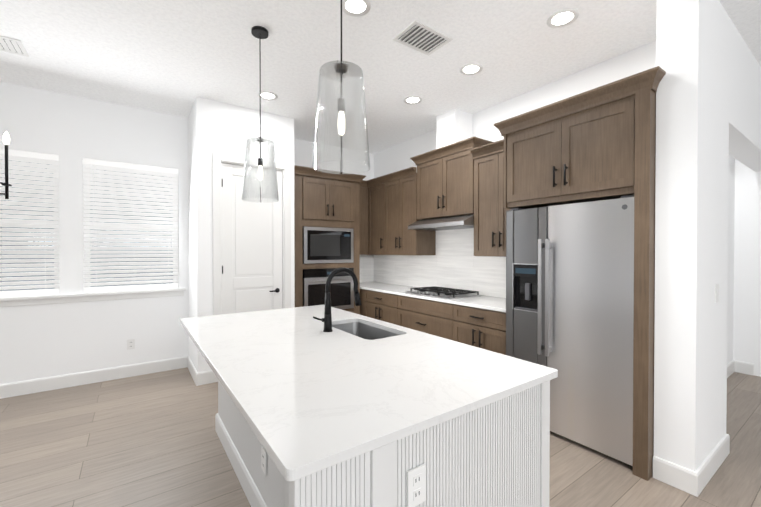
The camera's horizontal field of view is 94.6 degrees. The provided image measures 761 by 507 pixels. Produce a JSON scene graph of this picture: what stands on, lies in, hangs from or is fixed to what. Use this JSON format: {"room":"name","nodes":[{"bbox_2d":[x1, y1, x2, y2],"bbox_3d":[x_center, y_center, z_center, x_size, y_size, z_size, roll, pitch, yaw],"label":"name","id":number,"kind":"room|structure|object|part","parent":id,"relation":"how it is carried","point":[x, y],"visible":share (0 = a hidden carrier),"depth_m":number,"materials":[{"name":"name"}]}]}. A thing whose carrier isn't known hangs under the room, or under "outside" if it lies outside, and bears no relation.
{"room":"kitchen","nodes":[
{"label":"kitchen","id":0,"kind":"room"},
{"bbox_2d":[0,82,373,383],"bbox_3d":[-3.770,-0.136,3.418,9.150,3.060,0.150,0,1,-35],"label":"wall","id":1,"kind":"structure","parent":0,"point":[47,340],"depth_m":3.75,"materials":[{"name":"white paint"}]},
{"bbox_2d":[0,159,59,293],"bbox_3d":[-3.755,-0.306,3.464,0.890,1.440,0.060,0,1,-35],"label":"window","id":2,"kind":"structure","parent":1,"relation":"in","point":[29,241],"depth_m":3.58,"materials":[{"name":"white plastic"}]},
{"bbox_2d":[0,148,59,296],"bbox_3d":[-3.712,-0.307,3.404,0.886,1.434,0.078,0,1,-35],"label":"window blind","id":3,"kind":"object","parent":2,"relation":"attached to","point":[25,157],"visible":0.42,"depth_m":3.53,"materials":[{"name":"white plastic"}]},
{"bbox_2d":[0,357,183,398],"bbox_3d":[-4.910,1.335,2.523,6.240,0.135,0.015,0,1,-35],"label":"baseboard","id":4,"kind":"structure","parent":1,"relation":"attached to","point":[19,388],"depth_m":3.76,"materials":[{"name":"white wood"}]},
{"bbox_2d":[0,288,185,306],"bbox_3d":[-3.302,0.462,3.635,2.260,0.090,0.045,0,1,-35],"label":"trim","id":5,"kind":"structure","parent":1,"relation":"attached to","point":[45,299],"depth_m":3.75,"materials":[{"name":"white"}]},
{"bbox_2d":[83,168,177,291],"bbox_3d":[-2.873,-0.312,4.088,0.890,1.440,0.060,0,1,-35],"label":"window","id":6,"kind":"structure","parent":1,"relation":"in","point":[130,242],"depth_m":4.07,"materials":[{"name":"white plastic"}]},
{"bbox_2d":[83,158,178,291],"bbox_3d":[-2.831,-0.312,4.028,0.886,1.434,0.078,0,1,-35],"label":"window blind","id":7,"kind":"object","parent":6,"relation":"attached to","point":[101,166],"visible":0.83,"depth_m":4.00,"materials":[{"name":"white plastic"}]},
{"bbox_2d":[127,339,134,349],"bbox_3d":[-2.839,1.022,3.991,0.072,0.116,0.007,0,1,-35],"label":"outlet","id":8,"kind":"object","parent":1,"relation":"attached to","point":[130,343],"visible":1,"depth_m":3.99,"materials":[{"name":"white plastic"}]},
{"bbox_2d":[360,181,371,256],"bbox_3d":[-0.393,-0.528,5.446,0.330,1.066,0.411,0,1,-35],"label":"upper cabinet","id":9,"kind":"object","parent":1,"relation":"attached to","point":[365,209],"depth_m":5.38,"materials":[{"name":"brown wood"}]},
{"bbox_2d":[188,96,294,371],"bbox_3d":[-1.716,-0.144,4.330,1.077,3.060,0.735,0,1,-35],"label":"wall","id":10,"kind":"structure","parent":0,"point":[220,127],"depth_m":3.87,"materials":[{"name":"white paint"}]},
{"bbox_2d":[184,356,203,385],"bbox_3d":[-2.141,1.322,4.023,0.045,0.135,0.735,0,1,-35],"label":"baseboard","id":11,"kind":"structure","parent":10,"relation":"attached to","point":[198,377],"depth_m":3.85,"materials":[{"name":"white wood"}]},
{"bbox_2d":[221,163,281,313],"bbox_3d":[-1.467,0.183,4.064,0.689,2.387,0.101,0,1,-35],"label":"pantry door","id":12,"kind":"structure","parent":10,"relation":"in","point":[251,256],"depth_m":4.05,"materials":[{"name":"white wood"}]},
{"bbox_2d":[212,152,290,382],"bbox_3d":[-1.486,0.141,4.095,0.877,2.495,0.118,0,1,-35],"label":"door frame","id":13,"kind":"structure","parent":10,"relation":"attached to","point":[218,159],"depth_m":3.88,"materials":[{"name":"white wood"}]},
{"bbox_2d":[0,367,760,506],"bbox_3d":[0.646,1.444,0.523,13.000,0.050,10.300,0,1,-35],"label":"floor","id":14,"kind":"structure","parent":0,"point":[150,440],"depth_m":2.42,"materials":[{"name":"brown wood"}]},
{"bbox_2d":[294,165,365,314],"bbox_3d":[-0.867,0.132,4.949,1.136,2.498,0.704,0,1,-35],"label":"tall cabinet","id":15,"kind":"object","parent":14,"relation":"on","point":[326,224],"visible":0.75,"depth_m":4.69,"materials":[{"name":"brown wood"}]},
{"bbox_2d":[302,227,352,263],"bbox_3d":[-0.830,-0.124,4.938,0.740,0.476,0.526,0,1,-35],"label":"microwave","id":16,"kind":"object","parent":15,"relation":"in","point":[320,245],"depth_m":4.71,"materials":[{"name":"silver metal"}]},
{"bbox_2d":[303,268,353,308],"bbox_3d":[-0.830,0.473,4.943,0.740,0.563,0.646,0,1,-35],"label":"wall oven","id":17,"kind":"object","parent":15,"relation":"in","point":[314,279],"depth_m":4.69,"materials":[{"name":"silver metal"}]},
{"bbox_2d":[360,289,363,315],"bbox_3d":[-0.161,0.935,5.448,0.618,0.884,0.716,0,1,-35],"label":"base cabinet","id":18,"kind":"object","parent":14,"relation":"on","point":[361,290],"depth_m":5.09,"materials":[{"name":"brown wood"}]},
{"bbox_2d":[183,327,549,506],"bbox_3d":[-0.376,0.964,2.093,1.186,0.885,2.226,0,1,-35],"label":"kitchen island","id":19,"kind":"object","parent":14,"relation":"on","point":[498,455],"depth_m":1.27,"materials":[{"name":"white wood"}]},
{"bbox_2d":[180,305,557,482],"bbox_3d":[-0.378,0.506,2.087,1.204,0.029,2.270,0,1,-35],"label":"island countertop","id":20,"kind":"structure","parent":19,"relation":"on","point":[315,400],"depth_m":1.40,"materials":[{"name":"white stone"}]},
{"bbox_2d":[312,267,361,330],"bbox_3d":[-0.276,0.287,2.280,0.352,0.405,0.060,0,1,-35],"label":"faucet","id":21,"kind":"object","parent":20,"relation":"on","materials":[{"name":"black metal"}]},
{"bbox_2d":[336,319,399,338],"bbox_3d":[-0.122,0.628,2.350,0.341,0.244,0.656,0,1,-35],"label":"sink","id":22,"kind":"object","parent":20,"relation":"in","point":[369,330],"depth_m":2.59,"materials":[{"name":"silver metal"}]},
{"bbox_2d":[364,289,391,322],"bbox_3d":[0.257,0.940,4.857,0.618,0.884,0.848,0,1,-35],"label":"base cabinet","id":23,"kind":"object","parent":14,"relation":"on","point":[378,306],"depth_m":4.72,"materials":[{"name":"brown wood"}]},
{"bbox_2d":[392,293,447,338],"bbox_3d":[0.734,0.946,4.184,0.618,0.884,1.044,0,1,-35],"label":"base cabinet","id":24,"kind":"object","parent":14,"relation":"on","point":[430,317],"depth_m":4.03,"materials":[{"name":"brown wood"}]},
{"bbox_2d":[448,305,505,354],"bbox_3d":[1.173,0.951,3.564,0.618,0.884,0.718,0,1,-35],"label":"base cabinet","id":25,"kind":"object","parent":14,"relation":"on","point":[485,329],"depth_m":3.36,"materials":[{"name":"brown wood"}]},
{"bbox_2d":[360,281,505,312],"bbox_3d":[0.500,0.486,4.497,0.633,0.030,3.026,0,1,-35],"label":"countertop","id":26,"kind":"structure","parent":25,"relation":"on","point":[473,300],"depth_m":3.96,"materials":[{"name":"white stone"}]},
{"bbox_2d":[404,286,481,299],"bbox_3d":[0.723,0.448,4.171,0.520,0.052,0.760,0,1,-35],"label":"cooktop","id":27,"kind":"object","parent":26,"relation":"in","point":[435,292],"depth_m":4.03,"materials":[{"name":"black metal"}]},
{"bbox_2d":[506,195,633,465],"bbox_3d":[1.603,0.499,2.823,0.711,1.784,0.958,0,1,-35],"label":"refrigerator","id":28,"kind":"object","parent":14,"relation":"on","point":[570,293],"visible":0.85,"depth_m":2.54,"materials":[{"name":"metal"}]},
{"bbox_3d":[1.223,0.495,2.915,0.080,1.743,0.369,0,1,-35],"label":"door","id":29,"kind":"part","parent":28,"relation":"part of","materials":[{"name":"metal"}]},
{"bbox_3d":[1.500,0.498,2.521,0.082,1.743,0.583,0,1,-35],"label":"door","id":30,"kind":"part","parent":28,"relation":"part of","materials":[{"name":"metal"}]},
{"bbox_2d":[494,66,665,480],"bbox_3d":[1.627,0.137,2.790,0.763,2.525,1.165,0,1,-35],"label":"surround","id":31,"kind":"object","parent":14,"relation":"on","point":[597,144],"visible":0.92,"depth_m":2.35,"materials":[{"name":"brown wood"}]},
{"bbox_2d":[0,0,760,153],"bbox_3d":[0.646,-1.691,0.496,13.000,0.100,10.300,0,1,-35],"label":"ceiling","id":32,"kind":"structure","parent":0,"point":[173,57],"depth_m":2.86,"materials":[{"name":"paint"}]},
{"bbox_2d":[0,132,11,198],"bbox_3d":[-2.720,-0.992,1.796,1.164,1.320,1.014,0,1,-35],"label":"chandelier","id":33,"kind":"object","parent":32,"relation":"hanging from","point":[6,139],"visible":1,"depth_m":2.12,"materials":[{"name":"black metal"}]},
{"bbox_2d":[0,35,28,56],"bbox_3d":[-3.023,-1.653,2.721,0.380,0.014,0.270,0,1,-35],"label":"ceiling vent","id":34,"kind":"object","parent":32,"relation":"in","point":[11,45],"visible":1,"depth_m":2.79,"materials":[{"name":"white metal"}]},
{"bbox_2d":[241,26,278,202],"bbox_3d":[-0.894,-1.031,2.610,0.264,1.254,0.264,0,1,-35],"label":"pendant light","id":35,"kind":"object","parent":32,"relation":"hanging from","point":[259,32],"visible":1,"depth_m":2.56,"materials":[{"name":"clear glass"}]},
{"bbox_3d":[-0.894,-0.624,2.613,0.264,0.440,0.264,0,1,-35],"label":"lamp shade","id":36,"kind":"part","parent":35,"relation":"part of","materials":[{"name":"clear glass"}]},
{"bbox_3d":[-0.894,-0.605,2.613,0.033,0.105,0.033,0,1,-35],"label":"bulb","id":37,"kind":"part","parent":35,"relation":"part of","materials":[{"name":"white glass"}]},
{"bbox_2d":[258,91,277,99],"bbox_3d":[-1.183,-1.665,3.687,0.200,0.007,0.200,0,1,-35],"label":"recessed light","id":38,"kind":"object","parent":32,"relation":"in","point":[266,95],"visible":0.94,"depth_m":3.68,"materials":[{"name":"white plastic"}]},
{"bbox_2d":[312,0,369,173],"bbox_3d":[-0.178,-1.022,1.597,0.264,1.254,0.264,0,1,-35],"label":"pendant light","id":39,"kind":"object","parent":32,"relation":"hanging from","point":[354,148],"visible":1,"depth_m":1.52,"materials":[{"name":"clear glass"}]},
{"bbox_3d":[-0.178,-0.615,1.601,0.264,0.440,0.264,0,1,-35],"label":"lamp shade","id":40,"kind":"part","parent":39,"relation":"part of","materials":[{"name":"clear glass"}]},
{"bbox_3d":[-0.178,-0.597,1.601,0.033,0.105,0.033,0,1,-35],"label":"bulb","id":41,"kind":"part","parent":39,"relation":"part of","materials":[{"name":"white glass"}]},
{"bbox_2d":[342,0,370,16],"bbox_3d":[-0.166,-1.653,2.336,0.200,0.007,0.200,0,1,-35],"label":"recessed light","id":42,"kind":"object","parent":32,"relation":"in","point":[357,8],"visible":0.92,"depth_m":2.35,"materials":[{"name":"white plastic"}]},
{"bbox_2d":[404,96,421,103],"bbox_3d":[0.349,-1.665,3.790,0.200,0.007,0.200,0,1,-35],"label":"recessed light","id":43,"kind":"object","parent":32,"relation":"in","point":[412,99],"visible":1,"depth_m":3.78,"materials":[{"name":"white plastic"}]},
{"bbox_2d":[392,20,452,55],"bbox_3d":[0.324,-1.653,2.700,0.380,0.014,0.270,0,1,-35],"label":"ceiling vent","id":44,"kind":"object","parent":32,"relation":"in","point":[420,37],"visible":1,"depth_m":2.69,"materials":[{"name":"white metal"}]},
{"bbox_2d":[460,63,482,74],"bbox_3d":[0.814,-1.660,3.151,0.200,0.007,0.200,0,1,-35],"label":"recessed light","id":45,"kind":"object","parent":32,"relation":"in","point":[471,69],"visible":1,"depth_m":3.15,"materials":[{"name":"white plastic"}]},
{"bbox_2d":[547,8,578,27],"bbox_3d":[1.276,-1.654,2.462,0.200,0.007,0.200,0,1,-35],"label":"recessed light","id":46,"kind":"object","parent":32,"relation":"in","point":[559,18],"visible":1,"depth_m":2.46,"materials":[{"name":"white plastic"}]},
{"bbox_2d":[437,108,472,148],"bbox_3d":[0.889,-1.453,4.223,0.300,0.440,0.300,0,1,-35],"label":"chase","id":47,"kind":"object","parent":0,"point":[455,125],"depth_m":4.11,"materials":[{"name":"white paint"}]},
{"bbox_2d":[374,40,655,284],"bbox_3d":[1.128,-0.143,4.287,0.150,3.060,4.090,0,1,-35],"label":"wall","id":48,"kind":"structure","parent":0,"point":[395,158],"depth_m":3.58,"materials":[{"name":"white paint"}]},
{"bbox_2d":[368,181,379,256],"bbox_3d":[0.089,-0.527,5.308,0.338,1.066,0.488,0,1,-35],"label":"upper cabinet","id":49,"kind":"object","parent":48,"relation":"attached to","point":[374,189],"depth_m":5.26,"materials":[{"name":"brown wood"}]},
{"bbox_2d":[380,173,435,256],"bbox_3d":[0.379,-0.524,4.898,0.338,1.066,0.758,0,1,-35],"label":"upper cabinet","id":50,"kind":"object","parent":48,"relation":"attached to","point":[433,238],"depth_m":4.73,"materials":[{"name":"brown wood"}]},
{"bbox_2d":[360,228,505,297],"bbox_3d":[0.490,-0.003,4.487,0.660,0.945,3.028,0,1,-35],"label":"backsplash","id":51,"kind":"structure","parent":48,"relation":"attached to","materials":[{"name":"tile"}]},
{"bbox_2d":[416,141,487,220],"bbox_3d":[0.864,-0.808,4.210,0.338,0.730,0.910,0,1,-35],"label":"upper cabinet","id":52,"kind":"object","parent":48,"relation":"attached to","point":[443,181],"depth_m":4.06,"materials":[{"name":"brown wood"}]},
{"bbox_2d":[408,214,473,230],"bbox_3d":[0.806,-0.375,4.173,0.496,0.134,0.910,0,1,-35],"label":"range hood","id":53,"kind":"object","parent":52,"relation":"attached to","point":[442,222],"depth_m":4.07,"materials":[{"name":"silver metal"}]},
{"bbox_2d":[472,145,510,256],"bbox_3d":[1.308,-0.512,3.585,0.338,1.066,0.618,0,1,-35],"label":"upper cabinet","id":54,"kind":"object","parent":48,"relation":"attached to","point":[488,210],"depth_m":3.59,"materials":[{"name":"brown wood"}]},
{"bbox_2d":[654,0,760,470],"bbox_3d":[3.677,-0.136,3.463,4.640,3.060,0.200,0,1,-35],"label":"wall","id":55,"kind":"structure","parent":0,"point":[708,107],"depth_m":2.16,"materials":[{"name":"white paint"}]},
{"bbox_2d":[688,434,729,496],"bbox_3d":[2.147,1.337,2.261,0.770,0.135,0.015,0,1,-35],"label":"baseboard","id":56,"kind":"structure","parent":55,"relation":"attached to","point":[689,481],"depth_m":2.17,"materials":[{"name":"white wood"}]},
{"bbox_2d":[715,284,718,302],"bbox_3d":[2.203,0.254,2.295,0.072,0.116,0.010,0,1,-35],"label":"light switch","id":57,"kind":"object","parent":55,"relation":"attached to","point":[716,292],"visible":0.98,"depth_m":2.29,"materials":[{"name":"white plastic"}]},
{"bbox_2d":[727,155,755,363],"bbox_3d":[3.295,-0.136,3.493,2.470,3.060,0.290,0,1,-35],"label":"wall","id":58,"kind":"structure","parent":0,"point":[741,257],"depth_m":4.08,"materials":[{"name":"white paint"}]},
{"bbox_2d":[727,360,735,377],"bbox_3d":[3.235,1.326,3.485,2.350,0.135,0.015,0,1,-35],"label":"baseboard","id":59,"kind":"structure","parent":58,"relation":"attached to","point":[731,367],"depth_m":4.06,"materials":[{"name":"white wood"}]}
]}

